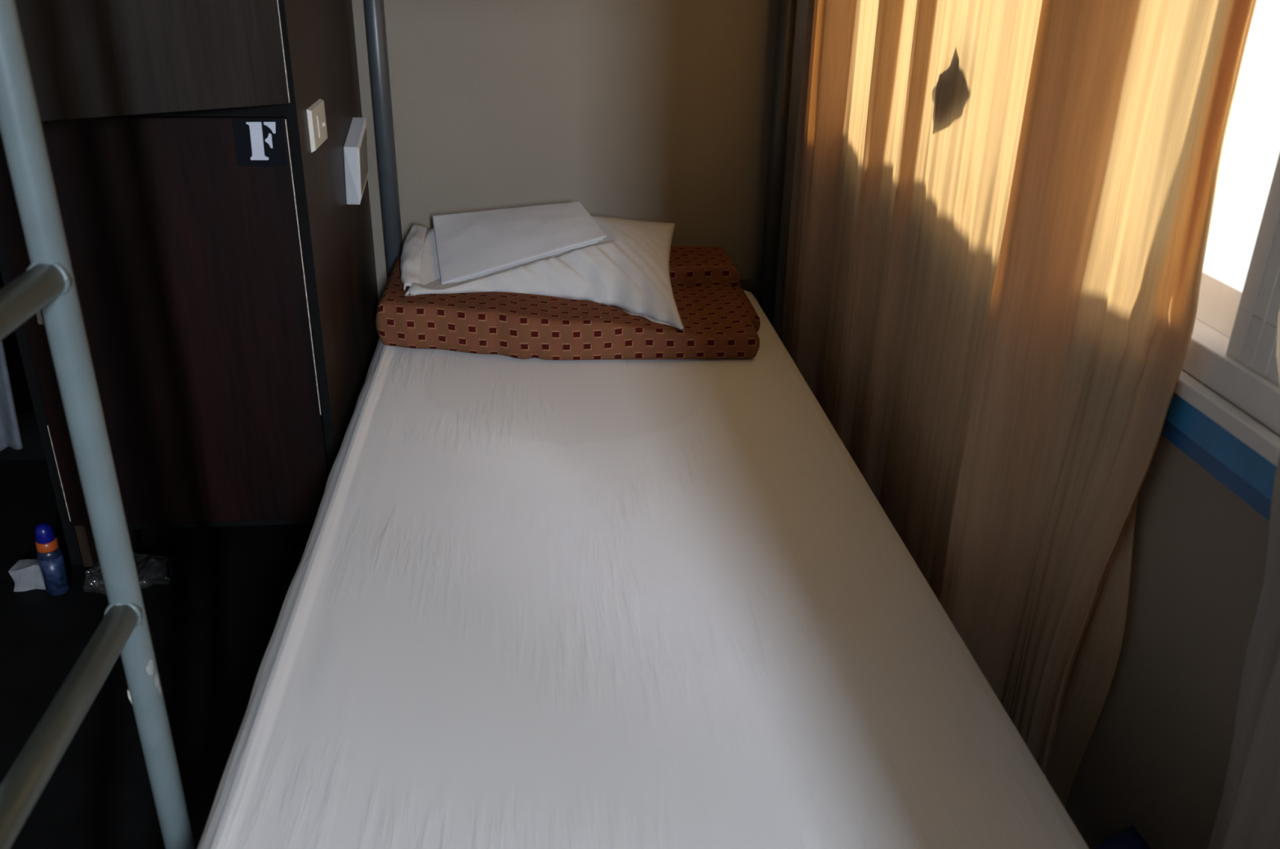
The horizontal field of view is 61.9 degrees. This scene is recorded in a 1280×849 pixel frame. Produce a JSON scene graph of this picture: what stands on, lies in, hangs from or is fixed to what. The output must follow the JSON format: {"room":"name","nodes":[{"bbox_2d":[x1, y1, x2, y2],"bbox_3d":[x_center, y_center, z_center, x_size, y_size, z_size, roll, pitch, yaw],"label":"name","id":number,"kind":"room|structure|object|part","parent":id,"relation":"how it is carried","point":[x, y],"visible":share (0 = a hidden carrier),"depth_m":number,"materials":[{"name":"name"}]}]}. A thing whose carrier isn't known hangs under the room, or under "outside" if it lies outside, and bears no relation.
{"room":"dormitory","nodes":[
{"label":"dormitory","id":0,"kind":"room"},
{"bbox_2d":[0,459,313,848],"bbox_3d":[-0.638,1.213,0.633,2.890,0.080,5.440,-1,25,-5],"label":"floor","id":1,"kind":"structure","parent":0,"point":[211,628],"depth_m":2.13,"materials":[{"name":"black"}]},
{"bbox_2d":[8,559,45,591],"bbox_3d":[-1.326,0.328,2.343,0.092,0.059,0.051,-1,25,-5],"label":"paper packet","id":2,"kind":"object","parent":1,"relation":"on","point":[26,574],"visible":0.59,"depth_m":2.33,"materials":[{"name":"white paper"}]},
{"bbox_2d":[0,224,83,564],"bbox_3d":[-1.649,-0.780,2.091,0.935,2.270,0.737,-1,25,-5],"label":"locker","id":3,"kind":"object","parent":1,"relation":"on","point":[32,420],"visible":0.21,"depth_m":2.23,"materials":[{"name":"laminate"}]},
{"bbox_2d":[0,339,23,451],"bbox_3d":[-1.347,-0.095,2.017,0.299,0.501,0.058,-1,25,-5],"label":"hanging towel","id":4,"kind":"object","parent":3,"relation":"hanging from","point":[10,434],"visible":1,"depth_m":2.05,"materials":[{"name":"grey fabric"}]},
{"bbox_3d":[-1.675,-0.924,2.424,0.912,2.250,0.010,-1,25,-5],"label":"panel","id":5,"kind":"part","parent":3,"relation":"part of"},
{"bbox_2d":[34,522,70,595],"bbox_3d":[-1.272,0.288,2.303,0.048,0.167,0.048,-1,25,-5],"label":"spray can","id":6,"kind":"object","parent":1,"relation":"on","point":[49,553],"visible":1,"depth_m":2.29,"materials":[{"name":"blue plastic"}]},
{"bbox_2d":[83,560,106,595],"bbox_3d":[-1.180,0.324,2.345,0.078,0.069,0.082,-1,25,-5],"label":"plastic wrapper","id":7,"kind":"object","parent":1,"relation":"on","point":[94,582],"visible":0.41,"depth_m":2.33,"materials":[{"name":"grey"}]},
{"bbox_2d":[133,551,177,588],"bbox_3d":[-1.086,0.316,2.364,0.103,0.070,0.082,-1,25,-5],"label":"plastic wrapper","id":8,"kind":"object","parent":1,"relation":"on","point":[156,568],"visible":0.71,"depth_m":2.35,"materials":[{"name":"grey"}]},
{"bbox_2d":[0,0,379,566],"bbox_3d":[-0.902,-0.739,2.034,0.550,2.270,1.014,-1,25,-5],"label":"tall cabinet","id":9,"kind":"object","parent":1,"relation":"on","point":[224,272],"visible":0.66,"depth_m":1.99,"materials":[{"name":"laminate"}]},
{"bbox_3d":[-1.170,-0.830,2.118,0.020,2.146,0.737,-1,25,-5],"label":"panel","id":10,"kind":"part","parent":9,"relation":"part of","materials":[{"name":"laminate"}]},
{"bbox_3d":[-1.173,0.261,2.440,0.040,0.104,0.040,-1,25,-5],"label":"leg","id":11,"kind":"part","parent":9,"relation":"part of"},
{"bbox_3d":[-0.822,-1.037,1.493,0.520,1.172,0.018,-16,30,-32],"label":"door","id":12,"kind":"part","parent":9,"relation":"part of","materials":[{"name":"brown laminate"}]},
{"bbox_3d":[-0.891,-0.170,2.034,0.520,0.810,0.018,-1,25,-5],"label":"door","id":13,"kind":"part","parent":9,"relation":"part of","materials":[{"name":"brown laminate"}]},
{"bbox_3d":[-0.928,0.052,2.549,0.500,0.020,0.725,-1,25,-5],"label":"panel","id":14,"kind":"part","parent":9,"relation":"part of","materials":[{"name":"black wood"}]},
{"bbox_2d":[306,98,327,152],"bbox_3d":[-0.617,-0.576,2.053,0.015,0.079,0.138,-1,25,-5],"label":"light switch","id":15,"kind":"object","parent":9,"relation":"attached to","point":[316,116],"visible":1,"depth_m":2.03,"materials":[{"name":"white plastic"}]},
{"bbox_3d":[-0.653,-0.795,2.187,0.022,2.250,0.737,-1,25,-5],"label":"panel","id":16,"kind":"part","parent":9,"relation":"part of","materials":[{"name":"laminate"}]},
{"bbox_2d":[343,117,368,204],"bbox_3d":[-0.639,-0.597,2.409,0.036,0.161,0.213,-1,25,-5],"label":"wall box","id":17,"kind":"object","parent":9,"relation":"attached to","point":[355,147],"visible":1,"depth_m":2.35,"materials":[{"name":"white plastic"}]},
{"bbox_2d":[363,0,797,326],"bbox_3d":[-0.032,-0.339,1.589,1.019,1.950,2.252,-1,25,-5],"label":"bunk bed","id":18,"kind":"object","parent":1,"relation":"on","point":[375,17],"visible":0.09,"depth_m":2.61,"materials":[{"name":"metal"},{"name":"grey enamel"}]},
{"bbox_2d":[0,0,195,848],"bbox_3d":[-0.493,0.142,0.825,0.096,1.685,0.572,-1,25,-5],"label":"ladder","id":19,"kind":"object","parent":18,"relation":"attached to","point":[48,284],"visible":1,"depth_m":1.00,"materials":[{"name":"metal"}]},
{"bbox_3d":[-0.615,-0.797,2.535,0.045,1.938,0.045,-1,25,-5],"label":"head post","id":20,"kind":"part","parent":18,"relation":"part of","materials":[{"name":"grey metal"}]},
{"bbox_3d":[-0.143,-0.358,2.788,0.967,0.032,0.032,-1,25,-5],"label":"head rail","id":21,"kind":"part","parent":18,"relation":"part of","materials":[{"name":"grey metal"}]},
{"bbox_3d":[0.347,-0.819,2.624,0.045,1.938,0.045,-1,25,-5],"label":"head post","id":22,"kind":"part","parent":18,"relation":"part of","materials":[{"name":"grey metal"}]},
{"bbox_2d":[1095,825,1150,848],"bbox_3d":[0.569,0.674,1.325,0.103,0.355,0.109,-1,25,-5],"label":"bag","id":23,"kind":"object","parent":1,"relation":"on","point":[1130,837],"visible":1,"depth_m":1.28,"materials":[{"name":"blue fabric"}]},
{"bbox_2d":[351,0,808,338],"bbox_3d":[-0.863,-1.081,2.499,2.890,2.500,0.100,-1,25,-5],"label":"wall","id":24,"kind":"structure","parent":0,"point":[643,110],"depth_m":2.66,"materials":[{"name":"paint"}]},
{"bbox_2d":[1065,434,1269,848],"bbox_3d":[0.774,0.011,0.217,0.100,2.500,5.240,-1,25,-5],"label":"wall","id":25,"kind":"structure","parent":0,"point":[1155,759],"depth_m":1.26,"materials":[{"name":"paint"}]},
{"bbox_2d":[1160,418,1271,520],"bbox_3d":[0.620,-0.022,1.322,0.003,0.022,3.189,-1,25,-5],"label":"painted stripe","id":26,"kind":"object","parent":25,"relation":"attached to","point":[1247,493],"depth_m":1.17,"materials":[{"name":"blue paint"}]},
{"bbox_2d":[1165,392,1276,501],"bbox_3d":[0.619,-0.049,1.309,0.006,0.038,3.189,-1,25,-5],"label":"painted stripe","id":27,"kind":"object","parent":25,"relation":"attached to","point":[1257,471],"depth_m":1.16,"materials":[{"name":"blue paint"}]},
{"bbox_2d":[1173,151,1279,466],"bbox_3d":[0.681,-0.622,1.004,0.112,1.259,2.910,-1,25,-5],"label":"window","id":28,"kind":"structure","parent":25,"relation":"in","point":[1229,372],"depth_m":1.14,"materials":[{"name":"white plastic"}]},
{"bbox_3d":[0.642,-0.874,1.531,0.024,1.147,1.640,-1,25,-5],"label":"sash frame","id":29,"kind":"part","parent":28,"relation":"part of","materials":[{"name":"white plastic"}]},
{"bbox_3d":[0.670,-0.060,1.265,0.112,0.020,2.910,-1,25,-5],"label":"sill","id":30,"kind":"part","parent":28,"relation":"part of","materials":[{"name":"white plastic"}]},
{"bbox_3d":[0.729,-0.317,0.335,0.024,1.147,1.335,-1,25,-5],"label":"sash frame","id":31,"kind":"part","parent":28,"relation":"part of","materials":[{"name":"white plastic"}]},
{"bbox_3d":[0.605,-1.244,0.656,0.095,0.022,3.320,-1,25,-5],"label":"curtain rod","id":32,"kind":"object","parent":25,"relation":"attached to","visible":0},
{"bbox_2d":[780,0,1257,808],"bbox_3d":[0.496,-0.634,1.783,0.115,2.079,1.682,-1,25,-5],"label":"curtain","id":33,"kind":"object","parent":32,"relation":"hanging from","point":[1001,212],"visible":0.9,"depth_m":1.51,"materials":[{"name":"beige fabric"}]},
{"bbox_2d":[1207,310,1279,848],"bbox_3d":[0.629,-0.119,0.674,0.064,2.025,0.703,-1,25,-5],"label":"curtain","id":34,"kind":"object","parent":32,"relation":"hanging from","point":[1248,815],"visible":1,"depth_m":1.03,"materials":[{"name":"grey fabric"}]},
{"label":"outside","id":35,"kind":"structure","parent":0,"visible":0},
{"bbox_2d":[1204,0,1279,283],"bbox_3d":[194.849,-24.005,64.259,399.160,0.100,700.000,-1,25,-5],"label":"sky","id":36,"kind":"structure","parent":35,"point":[1251,151],"depth_m":10.19,"materials":[{"name":"white"}]},
{"bbox_3d":[-0.059,0.165,1.905,0.873,0.215,1.980,-1,25,-5],"label":"mattress","id":37,"kind":"object","parent":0,"visible":0},
{"bbox_2d":[197,289,1088,848],"bbox_3d":[-0.089,0.148,1.895,0.962,0.206,2.002,-1,25,-5],"label":"fitted sheet","id":38,"kind":"object","parent":37,"relation":"on","point":[530,603],"visible":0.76,"depth_m":1.37,"materials":[{"name":"white fabric"}]},
{"bbox_2d":[375,245,759,359],"bbox_3d":[-0.159,-0.291,2.472,0.850,0.109,0.545,-1,25,-5],"label":"folded blanket","id":39,"kind":"object","parent":38,"relation":"on","point":[718,318],"visible":0.59,"depth_m":2.27,"materials":[{"name":"fabric"}]},
{"bbox_2d":[400,215,684,330],"bbox_3d":[-0.216,-0.365,2.426,0.660,0.144,0.515,-1,25,-5],"label":"pillow","id":40,"kind":"object","parent":39,"relation":"on","point":[627,270],"visible":0.69,"depth_m":2.37,"materials":[{"name":"white fabric"}]},
{"bbox_2d":[432,201,606,284],"bbox_3d":[-0.285,-0.423,2.486,0.406,0.138,0.244,-1,25,-5],"label":"linens","id":41,"kind":"object","parent":40,"relation":"on","point":[469,245],"visible":1,"depth_m":2.46,"materials":[{"name":"white fabric"}]}
]}

